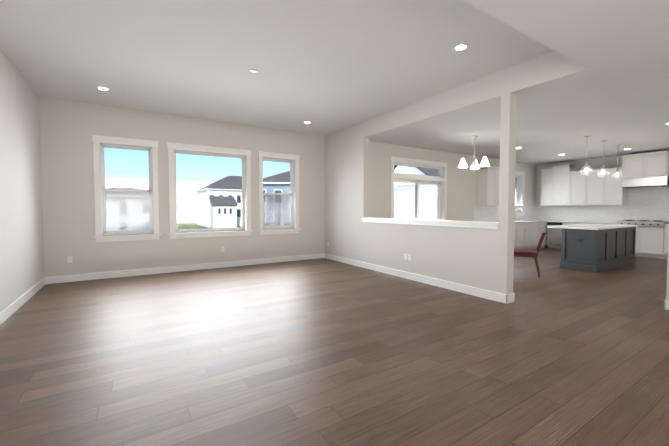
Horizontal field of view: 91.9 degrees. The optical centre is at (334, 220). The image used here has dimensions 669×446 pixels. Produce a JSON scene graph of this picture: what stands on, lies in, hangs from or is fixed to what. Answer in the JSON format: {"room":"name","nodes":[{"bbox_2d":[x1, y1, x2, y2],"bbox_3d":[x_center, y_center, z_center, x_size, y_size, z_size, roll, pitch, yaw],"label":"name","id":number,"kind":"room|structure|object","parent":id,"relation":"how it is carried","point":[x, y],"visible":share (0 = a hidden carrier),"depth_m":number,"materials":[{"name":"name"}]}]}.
{"room":"empty living room","nodes":[
{"label":"empty living room","id":0,"kind":"room"},
{"bbox_2d":[0,48,44,312],"bbox_3d":[-2.408,-0.479,1.225,0.200,3.500,10.180,-1,2,-32],"label":"wall","id":1,"kind":"structure","parent":0,"point":[21,247],"depth_m":4.42,"materials":[{"name":"paint"}]},
{"bbox_2d":[0,277,45,324],"bbox_3d":[-2.371,1.201,1.426,0.016,0.128,9.980,-1,2,-32],"label":"baseboard","id":2,"kind":"structure","parent":1,"relation":"attached to","point":[12,308],"depth_m":4.33,"materials":[{"name":"white wood"}]},
{"bbox_2d":[39,96,324,276],"bbox_3d":[-2.724,-0.685,7.165,6.030,3.500,0.200,-1,2,-32],"label":"wall","id":3,"kind":"structure","parent":0,"point":[69,129],"depth_m":6.43,"materials":[{"name":"paint"}]},
{"bbox_2d":[67,256,71,262],"bbox_3d":[-4.750,0.713,5.805,0.070,0.115,0.010,-1,2,-32],"label":"electrical outlet","id":4,"kind":"object","parent":3,"relation":"attached to","point":[69,259],"visible":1,"depth_m":5.80,"materials":[{"name":"white plastic"}]},
{"bbox_2d":[92,135,160,241],"bbox_3d":[-4.027,-0.587,6.301,1.100,1.973,0.240,-1,2,-32],"label":"living room window","id":5,"kind":"structure","parent":3,"relation":"in","point":[102,213],"depth_m":6.33,"materials":[{"name":"white plastic"}]},
{"bbox_2d":[46,253,323,283],"bbox_3d":[-2.641,1.002,7.149,5.630,0.128,0.016,-1,2,-32],"label":"baseboard","id":6,"kind":"structure","parent":3,"relation":"attached to","point":[147,271],"depth_m":6.67,"materials":[{"name":"white wood"}]},
{"bbox_2d":[167,142,252,238],"bbox_3d":[-2.709,-0.616,7.136,1.760,1.973,0.240,-1,2,-32],"label":"living room window","id":7,"kind":"structure","parent":3,"relation":"in","point":[202,150],"depth_m":7.09,"materials":[{"name":"white plastic"}]},
{"bbox_2d":[258,151,300,234],"bbox_3d":[-1.379,-0.645,7.978,1.100,1.973,0.240,-1,2,-32],"label":"living room window","id":8,"kind":"structure","parent":3,"relation":"in","point":[293,213],"depth_m":8.06,"materials":[{"name":"white plastic"}]},
{"bbox_2d":[0,0,552,135],"bbox_3d":[-1.096,-2.216,4.570,5.660,0.260,5.835,-1,2,-32],"label":"ceiling","id":9,"kind":"structure","parent":0,"point":[325,67],"depth_m":4.01,"materials":[{"name":"paint"}]},
{"bbox_2d":[97,86,109,90],"bbox_3d":[-3.700,-2.103,5.171,0.170,0.008,0.170,-1,2,-32],"label":"recessed light","id":10,"kind":"object","parent":9,"relation":"in","point":[102,88],"visible":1,"depth_m":5.16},
{"bbox_2d":[453,43,467,50],"bbox_3d":[1.504,-2.057,3.852,0.170,0.008,0.170,-1,2,-32],"label":"recessed light","id":11,"kind":"object","parent":9,"relation":"in","point":[461,47],"visible":1,"depth_m":3.85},
{"bbox_2d":[0,247,668,445],"bbox_3d":[3.383,1.198,5.074,14.040,0.120,10.380,-1,2,-32],"label":"floor","id":12,"kind":"structure","parent":0,"point":[319,352],"depth_m":2.80,"materials":[{"name":"brown wood"}]},
{"bbox_2d":[497,93,516,294],"bbox_3d":[2.419,-0.289,4.535,0.170,2.890,0.130,-1,2,-32],"label":"post","id":13,"kind":"object","parent":12,"relation":"on","point":[508,119],"visible":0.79,"depth_m":4.48,"materials":[{"name":"paint"}]},
{"bbox_2d":[485,220,549,249],"bbox_3d":[5.884,0.491,10.419,3.630,0.922,0.650,-1,2,-32],"label":"base cabinet","id":14,"kind":"object","parent":12,"relation":"on","point":[527,234],"visible":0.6,"depth_m":10.29,"materials":[{"name":"white wood"}]},
{"bbox_2d":[514,231,545,277],"bbox_3d":[3.864,0.659,6.514,0.638,0.862,0.540,1,2,33],"label":"dining chair","id":15,"kind":"object","parent":12,"relation":"on","point":[525,253],"visible":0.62,"depth_m":6.29,"materials":[{"name":"red fabric"}]},
{"bbox_2d":[559,227,635,271],"bbox_3d":[6.220,0.611,7.574,2.378,0.880,0.669,-1,2,-32],"label":"kitchen island","id":16,"kind":"object","parent":12,"relation":"on","point":[592,247],"depth_m":7.06,"materials":[{"name":"grey wood"}]},
{"bbox_2d":[559,223,637,230],"bbox_3d":[6.155,0.147,7.662,2.420,0.041,0.956,-1,2,-32],"label":"island countertop","id":17,"kind":"structure","parent":16,"relation":"on","point":[592,226],"depth_m":7.18,"materials":[{"name":"white stone"}]},
{"bbox_2d":[547,220,668,258],"bbox_3d":[8.893,0.559,8.462,0.664,0.922,5.860,-1,2,-32],"label":"base cabinet","id":18,"kind":"object","parent":12,"relation":"on","point":[651,242],"visible":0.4,"depth_m":8.77,"materials":[{"name":"white wood"}]},
{"bbox_2d":[618,220,668,226],"bbox_3d":[8.533,0.086,8.939,0.644,0.165,0.940,-1,2,-32],"label":"cooktop range","id":19,"kind":"object","parent":18,"relation":"in","point":[652,223],"visible":0.98,"depth_m":8.70,"materials":[{"name":"silver metal"}]},
{"bbox_2d":[664,299,668,309],"bbox_3d":[5.313,1.159,2.645,0.016,0.128,3.756,-1,2,-32],"label":"baseboard","id":20,"kind":"structure","parent":12,"relation":"on","point":[666,302],"depth_m":4.20,"materials":[{"name":"white wood"}]},
{"bbox_2d":[324,121,498,291],"bbox_3d":[1.095,-0.666,6.614,0.170,3.500,4.820,-1,2,-32],"label":"wall","id":21,"kind":"structure","parent":0,"point":[464,256],"depth_m":6.74,"materials":[{"name":"paint"}]},
{"bbox_2d":[324,253,508,303],"bbox_3d":[1.060,1.023,6.553,0.016,0.128,4.946,-1,2,-32],"label":"baseboard","id":22,"kind":"structure","parent":21,"relation":"attached to","point":[499,297],"depth_m":5.57,"materials":[{"name":"white wood"}]},
{"bbox_2d":[362,217,498,228],"bbox_3d":[1.549,0.036,5.920,0.250,0.095,3.120,-1,2,-32],"label":"trim","id":23,"kind":"structure","parent":21,"relation":"on","point":[471,224],"depth_m":5.41,"materials":[{"name":"white wood"}]},
{"bbox_2d":[509,293,514,301],"bbox_3d":[1.603,1.041,6.044,0.016,0.128,3.506,-1,2,-32],"label":"baseboard","id":24,"kind":"structure","parent":21,"relation":"attached to","point":[511,296],"depth_m":4.53,"materials":[{"name":"white wood"}]},
{"bbox_2d":[369,141,536,220],"bbox_3d":[3.987,-0.773,9.688,8.010,3.500,0.200,-1,2,-32],"label":"wall","id":25,"kind":"structure","parent":0,"point":[461,192],"depth_m":9.07,"materials":[{"name":"paint"}]},
{"bbox_2d":[391,157,447,219],"bbox_3d":[2.208,-0.275,8.543,2.084,2.585,0.198,-1,2,-32],"label":"window frame","id":26,"kind":"structure","parent":25,"relation":"in","point":[440,180],"depth_m":8.56,"materials":[{"name":"white plastic"}]},
{"bbox_2d":[477,166,499,204],"bbox_3d":[4.779,-1.018,9.832,0.930,1.140,0.370,-1,2,-32],"label":"upper cabinet","id":27,"kind":"object","parent":25,"relation":"attached to","point":[487,185],"visible":0.77,"depth_m":9.61,"materials":[{"name":"white wood"}]},
{"bbox_2d":[473,205,535,220],"bbox_3d":[5.703,-0.228,10.671,3.660,0.498,0.008,-1,2,-32],"label":"tile backsplash","id":28,"kind":"structure","parent":25,"relation":"attached to","point":[480,212],"depth_m":10.23,"materials":[{"name":"white tile"}]},
{"bbox_2d":[497,171,525,216],"bbox_3d":[5.852,-0.884,10.825,1.640,1.513,0.240,-1,2,-32],"label":"sink window","id":29,"kind":"structure","parent":25,"relation":"in","point":[520,181],"depth_m":11.16,"materials":[{"name":"white plastic"}]},
{"bbox_2d":[370,0,668,164],"bbox_3d":[3.774,-2.033,4.344,13.640,0.610,8.520,-1,2,-32],"label":"ceiling","id":30,"kind":"structure","parent":0,"point":[620,93],"depth_m":4.62,"materials":[{"name":"paint"}]},
{"bbox_2d":[458,136,489,168],"bbox_3d":[3.085,-1.465,7.004,0.633,0.710,0.575,-1,2,-32],"label":"chandelier","id":31,"kind":"object","parent":30,"relation":"hanging from","point":[474,164],"visible":1,"depth_m":7.02,"materials":[{"name":"white glass"}]},
{"bbox_2d":[364,50,593,137],"bbox_3d":[1.821,-1.950,5.422,0.170,0.370,4.135,-1,2,-32],"label":"beam","id":32,"kind":"structure","parent":30,"relation":"attached to","point":[547,69],"depth_m":4.71,"materials":[{"name":"paint"}]},
{"bbox_2d":[580,136,592,175],"bbox_3d":[5.498,-1.397,7.047,0.210,0.850,0.210,-1,2,-32],"label":"pendant light","id":33,"kind":"object","parent":30,"relation":"hanging from","point":[586,162],"visible":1,"depth_m":7.04,"materials":[{"name":"clear glass"}]},
{"bbox_2d":[597,140,608,177],"bbox_3d":[6.258,-1.413,7.528,0.210,0.850,0.210,-1,2,-32],"label":"pendant light","id":34,"kind":"object","parent":30,"relation":"hanging from","point":[603,168],"visible":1,"depth_m":7.52,"materials":[{"name":"clear glass"}]},
{"bbox_2d":[612,144,622,179],"bbox_3d":[7.002,-1.430,7.999,0.210,0.850,0.210,-1,2,-32],"label":"pendant light","id":35,"kind":"object","parent":30,"relation":"hanging from","point":[617,170],"visible":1,"depth_m":8.00,"materials":[{"name":"clear glass"}]},
{"bbox_2d":[536,156,621,221],"bbox_3d":[9.620,-0.718,8.096,0.200,3.500,8.520,-1,2,-32],"label":"wall","id":36,"kind":"structure","parent":0,"point":[609,162],"depth_m":10.48,"materials":[{"name":"paint"}]},
{"bbox_2d":[540,165,626,205],"bbox_3d":[8.348,-1.099,9.557,0.390,1.320,4.050,-1,2,-32],"label":"upper cabinet","id":37,"kind":"object","parent":36,"relation":"attached to","point":[564,185],"visible":0.79,"depth_m":10.22,"materials":[{"name":"white wood"}]},
{"bbox_2d":[536,186,668,221],"bbox_3d":[8.729,-0.571,9.313,0.008,1.278,5.520,-1,2,-32],"label":"tile backsplash","id":38,"kind":"structure","parent":36,"relation":"attached to","point":[648,203],"depth_m":9.51,"materials":[{"name":"white tile"}]},
{"bbox_2d":[621,150,668,187],"bbox_3d":[8.627,-1.375,8.948,0.520,0.905,0.930,-1,2,-32],"label":"range hood","id":39,"kind":"object","parent":36,"relation":"attached to","point":[650,169],"visible":1,"depth_m":8.79,"materials":[{"name":"white wood"}]},
{"bbox_2d":[666,228,668,299],"bbox_3d":[5.396,-0.232,2.622,0.150,2.910,3.770,-1,2,-32],"label":"wall","id":40,"kind":"structure","parent":0,"point":[667,290],"depth_m":4.20,"materials":[{"name":"paint"}]},
{"label":"outside","id":41,"kind":"structure","parent":0,"visible":0},
{"bbox_2d":[177,223,241,228],"bbox_3d":[-10.707,2.086,52.687,200.000,0.200,180.000,-1,2,-32],"label":"ground","id":42,"kind":"structure","parent":41,"point":[183,225],"depth_m":69.83,"materials":[{"name":"green plant"}]},
{"bbox_2d":[105,188,179,230],"bbox_3d":[-30.066,-1.191,46.221,13.200,6.800,10.700,-1,2,-32],"label":"house","id":43,"kind":"structure","parent":42,"relation":"on","point":[146,216],"depth_m":42.14,"materials":[{"name":"white"}]},
{"bbox_2d":[105,185,200,222],"bbox_3d":[-30.702,-4.181,93.393,230.000,9.500,0.500,-1,2,-32],"label":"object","id":44,"kind":"structure","parent":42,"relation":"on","point":[189,198],"depth_m":87.12,"materials":[{"name":"white"}]},
{"bbox_2d":[195,175,241,226],"bbox_3d":[-22.342,-4.573,75.877,17.300,11.500,12.700,-1,2,-32],"label":"house","id":45,"kind":"structure","parent":42,"relation":"on","point":[203,219],"depth_m":69.75,"materials":[{"name":"white paint"}]},
{"bbox_2d":[208,196,237,227],"bbox_3d":[-22.737,-1.683,66.132,5.200,6.400,3.400,-1,2,-32],"label":"house","id":46,"kind":"structure","parent":42,"relation":"on","point":[216,206],"depth_m":65.18,"materials":[{"name":"white"}]},
{"bbox_2d":[263,171,290,225],"bbox_3d":[-2.606,-2.451,42.163,15.300,9.600,9.200,0,2,-8],"label":"house","id":47,"kind":"structure","parent":42,"relation":"on","point":[275,184],"depth_m":37.27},
{"bbox_2d":[394,165,437,219],"bbox_3d":[13.837,-2.737,43.204,13.200,10.100,10.700,-1,2,-32],"label":"house","id":48,"kind":"structure","parent":42,"relation":"on","point":[425,207],"depth_m":38.55,"materials":[{"name":"white"}]},
{"bbox_2d":[515,178,516,205],"bbox_3d":[30.508,-2.778,47.257,14.700,9.900,11.700,-1,2,-32],"label":"house","id":49,"kind":"structure","parent":42,"relation":"on","point":[515,190],"depth_m":43.71,"materials":[{"name":"white"}]}
]}

